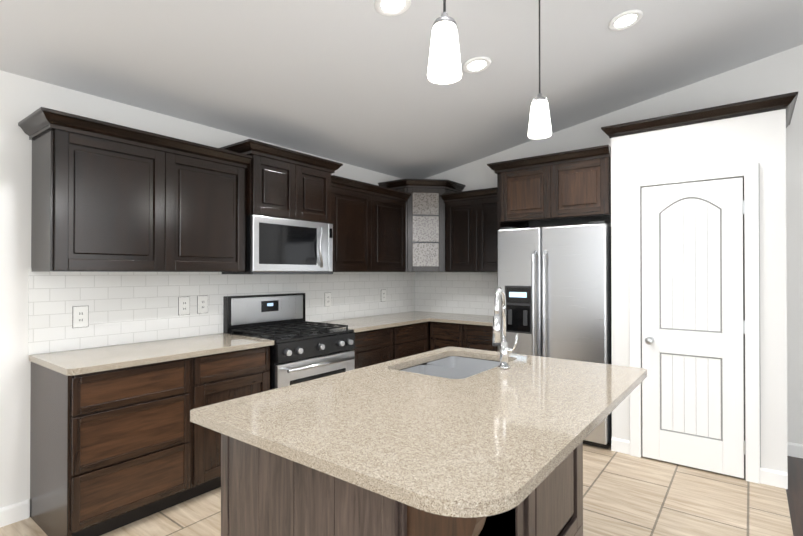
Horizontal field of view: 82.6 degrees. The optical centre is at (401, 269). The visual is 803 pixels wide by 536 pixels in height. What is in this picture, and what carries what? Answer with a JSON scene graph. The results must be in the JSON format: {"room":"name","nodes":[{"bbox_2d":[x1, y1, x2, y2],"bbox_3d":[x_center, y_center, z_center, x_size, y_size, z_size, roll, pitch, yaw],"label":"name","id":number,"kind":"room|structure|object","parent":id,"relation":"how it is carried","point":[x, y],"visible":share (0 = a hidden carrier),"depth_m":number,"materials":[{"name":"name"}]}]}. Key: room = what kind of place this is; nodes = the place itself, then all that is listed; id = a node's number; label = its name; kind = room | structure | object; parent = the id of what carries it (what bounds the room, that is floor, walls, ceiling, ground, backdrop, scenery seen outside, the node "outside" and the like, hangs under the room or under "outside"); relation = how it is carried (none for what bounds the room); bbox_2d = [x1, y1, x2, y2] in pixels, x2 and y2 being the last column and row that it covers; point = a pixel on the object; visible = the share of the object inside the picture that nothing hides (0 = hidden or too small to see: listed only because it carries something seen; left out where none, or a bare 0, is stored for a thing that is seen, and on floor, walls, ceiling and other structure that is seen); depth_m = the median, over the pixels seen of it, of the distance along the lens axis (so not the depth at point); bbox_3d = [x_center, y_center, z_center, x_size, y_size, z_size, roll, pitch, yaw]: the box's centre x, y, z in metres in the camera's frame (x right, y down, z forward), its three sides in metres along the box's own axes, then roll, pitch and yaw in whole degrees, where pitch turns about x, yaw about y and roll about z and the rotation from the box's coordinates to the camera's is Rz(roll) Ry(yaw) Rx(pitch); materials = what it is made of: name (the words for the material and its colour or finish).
{"room":"kitchen","nodes":[
{"label":"kitchen","id":0,"kind":"room"},
{"bbox_2d":[0,70,414,516],"bbox_3d":[-2.178,0.155,2.604,0.129,2.490,7.820,0,0,37],"label":"wall","id":1,"kind":"structure","parent":0,"point":[129,307],"depth_m":2.83,"materials":[{"name":"tile"}]},
{"bbox_2d":[0,499,29,527],"bbox_3d":[-3.243,1.341,1.099,0.014,0.100,3.745,0,0,37],"label":"baseboard","id":2,"kind":"structure","parent":1,"relation":"attached to","point":[14,513],"depth_m":2.53,"materials":[{"name":"white"}]},
{"bbox_2d":[72,306,88,327],"bbox_3d":[-1.953,0.286,2.784,0.009,0.132,0.084,0,0,37],"label":"electrical outlet","id":3,"kind":"object","parent":1,"relation":"attached to","point":[80,316],"visible":1,"depth_m":2.78,"materials":[{"name":"grey plastic"}]},
{"bbox_2d":[18,107,251,271],"bbox_3d":[-1.609,-0.404,2.920,0.410,0.832,1.230,0,0,37],"label":"upper cabinet","id":4,"kind":"object","parent":1,"relation":"attached to","point":[108,197],"visible":1,"depth_m":2.69,"materials":[{"name":"brown wood"}]},
{"bbox_2d":[178,296,189,314],"bbox_3d":[-1.564,0.259,3.293,0.009,0.132,0.084,0,0,37],"label":"electrical outlet","id":5,"kind":"object","parent":1,"relation":"attached to","point":[183,305],"visible":1,"depth_m":3.29,"materials":[{"name":"grey plastic"}]},
{"bbox_2d":[197,295,207,313],"bbox_3d":[-1.479,0.258,3.404,0.009,0.132,0.084,0,0,37],"label":"electrical outlet","id":6,"kind":"object","parent":1,"relation":"attached to","point":[202,304],"visible":1,"depth_m":3.40,"materials":[{"name":"grey plastic"}]},
{"bbox_2d":[220,139,342,223],"bbox_3d":[-0.970,-0.655,3.713,0.465,0.520,0.924,0,0,37],"label":"upper cabinet","id":7,"kind":"object","parent":1,"relation":"attached to","point":[284,183],"visible":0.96,"depth_m":3.53,"materials":[{"name":"brown wood"}]},
{"bbox_2d":[222,215,332,273],"bbox_3d":[-0.971,-0.179,3.711,0.455,0.428,0.792,0,0,37],"label":"microwave","id":8,"kind":"object","parent":7,"relation":"attached to","point":[274,245],"visible":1,"depth_m":3.52,"materials":[{"name":"silver metal"}]},
{"bbox_2d":[325,292,330,305],"bbox_3d":[-0.709,0.286,4.413,0.009,0.132,0.084,0,0,37],"label":"electrical outlet","id":9,"kind":"object","parent":1,"relation":"attached to","point":[327,299],"visible":1,"depth_m":4.41,"materials":[{"name":"grey plastic"}]},
{"bbox_2d":[331,175,410,271],"bbox_3d":[-0.404,-0.395,4.499,0.410,0.832,1.136,0,0,37],"label":"upper cabinet","id":10,"kind":"object","parent":1,"relation":"attached to","point":[368,221],"visible":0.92,"depth_m":4.37,"materials":[{"name":"brown wood"}]},
{"bbox_2d":[381,289,385,301],"bbox_3d":[-0.199,0.285,5.081,0.009,0.132,0.084,0,0,37],"label":"electrical outlet","id":11,"kind":"object","parent":1,"relation":"attached to","point":[383,295],"visible":1,"depth_m":5.08,"materials":[{"name":"grey plastic"}]},
{"bbox_2d":[378,179,465,271],"bbox_3d":[0.232,-0.466,5.093,0.700,0.982,0.700,0,0,37],"label":"upper cabinet","id":12,"kind":"object","parent":1,"relation":"attached to","point":[425,227],"visible":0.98,"depth_m":4.89,"materials":[{"name":"brown wood"}]},
{"bbox_2d":[0,444,792,535],"bbox_3d":[-0.818,1.423,1.558,3.550,0.060,7.820,0,0,37],"label":"floor","id":13,"kind":"structure","parent":0,"point":[624,494],"depth_m":2.69,"materials":[{"name":"beige tile"}]},
{"bbox_2d":[30,346,269,535],"bbox_3d":[-1.503,0.960,2.880,0.618,0.884,1.185,0,0,37],"label":"base cabinet","id":14,"kind":"object","parent":13,"relation":"on","point":[112,450],"visible":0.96,"depth_m":2.48,"materials":[{"name":"brown wood"}]},
{"bbox_2d":[29,333,273,375],"bbox_3d":[-1.490,0.499,2.865,0.638,0.032,1.197,0,0,37],"label":"countertop","id":15,"kind":"structure","parent":14,"relation":"on","point":[82,361],"depth_m":2.67,"materials":[{"name":"stone"}]},
{"bbox_2d":[223,293,354,389],"bbox_3d":[-0.859,0.806,3.632,0.721,1.200,0.780,0,0,37],"label":"range","id":16,"kind":"object","parent":13,"relation":"on","point":[302,349],"visible":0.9,"depth_m":3.55,"materials":[{"name":"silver metal"}]},
{"bbox_2d":[221,433,520,535],"bbox_3d":[-0.114,0.952,1.639,0.816,0.884,0.690,0,0,37],"label":"base cabinet","id":17,"kind":"object","parent":13,"relation":"on","point":[265,493],"depth_m":1.37,"materials":[{"name":"brown wood"}]},
{"bbox_2d":[353,326,400,368],"bbox_3d":[-0.466,0.968,4.237,0.618,0.884,0.653,0,0,37],"label":"base cabinet","id":18,"kind":"object","parent":13,"relation":"on","point":[376,346],"depth_m":4.07,"materials":[{"name":"brown wood"}]},
{"bbox_2d":[401,322,428,357],"bbox_3d":[-0.165,0.970,4.631,0.618,0.884,0.640,0,0,37],"label":"base cabinet","id":19,"kind":"object","parent":13,"relation":"on","point":[414,337],"depth_m":4.52,"materials":[{"name":"brown wood"}]},
{"bbox_2d":[429,321,429,350],"bbox_3d":[0.202,0.973,5.112,0.618,0.884,0.693,0,0,37],"label":"base cabinet","id":20,"kind":"object","parent":13,"relation":"on","point":[429,321],"depth_m":4.75,"materials":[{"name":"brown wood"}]},
{"bbox_2d":[320,311,492,332],"bbox_3d":[0.191,0.509,4.438,1.403,0.032,1.763,0,0,37],"label":"countertop","id":21,"kind":"structure","parent":20,"relation":"on","point":[362,324],"depth_m":4.55,"materials":[{"name":"stone"}]},
{"bbox_2d":[430,321,497,351],"bbox_3d":[0.787,0.971,4.713,0.793,0.884,0.618,0,0,37],"label":"base cabinet","id":22,"kind":"object","parent":13,"relation":"on","point":[443,335],"visible":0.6,"depth_m":4.49,"materials":[{"name":"brown wood"}]},
{"bbox_2d":[401,356,582,535],"bbox_3d":[0.336,0.955,2.229,0.816,0.884,0.942,0,0,37],"label":"base cabinet","id":23,"kind":"object","parent":13,"relation":"on","point":[554,507],"depth_m":2.06,"materials":[{"name":"brown wood"}]},
{"bbox_2d":[190,347,646,517],"bbox_3d":[0.235,0.493,1.880,1.120,0.032,1.700,0,0,37],"label":"countertop","id":24,"kind":"structure","parent":23,"relation":"on","point":[493,441],"depth_m":1.42,"materials":[{"name":"stone"}]},
{"bbox_2d":[400,356,499,378],"bbox_3d":[0.280,0.615,2.367,0.422,0.200,0.642,0,0,37],"label":"sink","id":25,"kind":"object","parent":24,"relation":"in","point":[453,367],"visible":0.04,"depth_m":2.57,"materials":[{"name":"silver metal"}]},
{"bbox_2d":[492,287,517,368],"bbox_3d":[0.467,0.281,2.153,0.096,0.396,0.211,0,0,37],"label":"faucet","id":26,"kind":"object","parent":24,"relation":"on","point":[505,350],"visible":1,"depth_m":2.20,"materials":[{"name":"silver metal"}]},
{"bbox_2d":[487,145,610,281],"bbox_3d":[1.420,0.223,4.138,1.030,2.372,0.770,0,0,37],"label":"tall cabinet","id":27,"kind":"object","parent":13,"relation":"on","point":[572,187],"visible":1,"depth_m":3.85,"materials":[{"name":"brown wood"}]},
{"bbox_2d":[498,221,611,448],"bbox_3d":[1.421,0.515,4.077,0.920,1.788,0.797,0,0,37],"label":"fridge","id":28,"kind":"object","parent":13,"relation":"on","point":[554,282],"visible":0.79,"depth_m":3.75,"materials":[{"name":"grey metal"}]},
{"bbox_2d":[611,109,787,472],"bbox_3d":[2.270,0.185,3.535,1.050,2.440,0.698,0,0,37],"label":"wall box","id":29,"kind":"object","parent":13,"relation":"on","point":[760,138],"visible":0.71,"depth_m":3.07,"materials":[{"name":"white paint"}]},
{"bbox_2d":[629,163,760,483],"bbox_3d":[2.046,0.348,3.244,0.787,2.111,0.034,0,0,37],"label":"door frame","id":30,"kind":"structure","parent":29,"relation":"attached to","point":[749,174],"depth_m":3.06,"materials":[{"name":"white wood"}]},
{"bbox_2d":[642,178,745,477],"bbox_3d":[2.029,0.387,3.212,0.619,2.009,0.101,0,0,37],"label":"pantry door","id":31,"kind":"structure","parent":30,"relation":"attached to","point":[693,326],"depth_m":3.22,"materials":[{"name":"white wood"}]},
{"bbox_2d":[0,0,802,178],"bbox_3d":[0.728,-1.762,0.398,7.440,1.357,7.820,0,0,37],"label":"ceiling","id":32,"kind":"structure","parent":0,"point":[346,81],"depth_m":2.96,"materials":[{"name":"white paint"}]},
{"bbox_2d":[375,0,410,15],"bbox_3d":[-0.044,-1.386,2.381,0.191,0.042,0.194,0,0,37],"label":"recessed light","id":33,"kind":"object","parent":32,"relation":"in","point":[390,7],"visible":1,"depth_m":2.40,"materials":[{"name":"white plastic"}]},
{"bbox_2d":[427,0,461,83],"bbox_3d":[0.148,-1.087,1.559,0.122,0.860,0.120,0,0,37],"label":"pendant light","id":34,"kind":"object","parent":32,"relation":"hanging from","point":[444,65],"visible":1,"depth_m":1.52,"materials":[{"name":"white glass"}]},
{"bbox_2d":[463,56,490,72],"bbox_3d":[0.510,-1.384,3.091,0.191,0.042,0.194,0,0,37],"label":"recessed light","id":35,"kind":"object","parent":32,"relation":"in","point":[477,64],"visible":1,"depth_m":3.08,"materials":[{"name":"white plastic"}]},
{"bbox_2d":[528,0,551,138],"bbox_3d":[0.710,-1.097,2.345,0.122,0.820,0.120,0,0,37],"label":"pendant light","id":36,"kind":"object","parent":32,"relation":"hanging from","point":[539,124],"visible":1,"depth_m":2.31,"materials":[{"name":"white glass"}]},
{"bbox_2d":[608,9,642,30],"bbox_3d":[1.375,-1.531,2.808,0.191,0.042,0.194,0,0,37],"label":"recessed light","id":37,"kind":"object","parent":32,"relation":"in","point":[625,20],"visible":1,"depth_m":2.80,"materials":[{"name":"white plastic"}]},
{"bbox_2d":[415,45,802,444],"bbox_3d":[3.061,-0.449,3.446,7.200,3.707,0.129,0,0,37],"label":"wall","id":38,"kind":"structure","parent":0,"point":[780,73],"depth_m":3.77,"materials":[{"name":"white paint"}]},
{"bbox_2d":[442,187,496,271],"bbox_3d":[0.858,-0.393,4.798,0.773,0.832,0.410,0,0,37],"label":"upper cabinet","id":39,"kind":"object","parent":38,"relation":"attached to","point":[471,230],"visible":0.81,"depth_m":4.71,"materials":[{"name":"brown wood"}]},
{"bbox_2d":[601,92,797,138],"bbox_3d":[2.253,-1.075,3.520,1.166,0.080,0.756,0,0,37],"label":"crown molding","id":40,"kind":"structure","parent":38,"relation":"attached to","point":[787,101],"depth_m":3.18,"materials":[{"name":"brown wood"}]},
{"bbox_2d":[787,442,802,457],"bbox_3d":[3.915,1.350,2.705,2.558,0.100,0.014,0,0,37],"label":"baseboard","id":41,"kind":"structure","parent":38,"relation":"attached to","point":[793,449],"depth_m":3.43,"materials":[{"name":"white"}]},
{"bbox_2d":[786,456,802,535],"bbox_3d":[2.091,1.410,-0.662,3.770,0.060,7.820,0,0,37],"label":"floor","id":42,"kind":"structure","parent":0,"point":[794,491],"depth_m":2.87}
]}

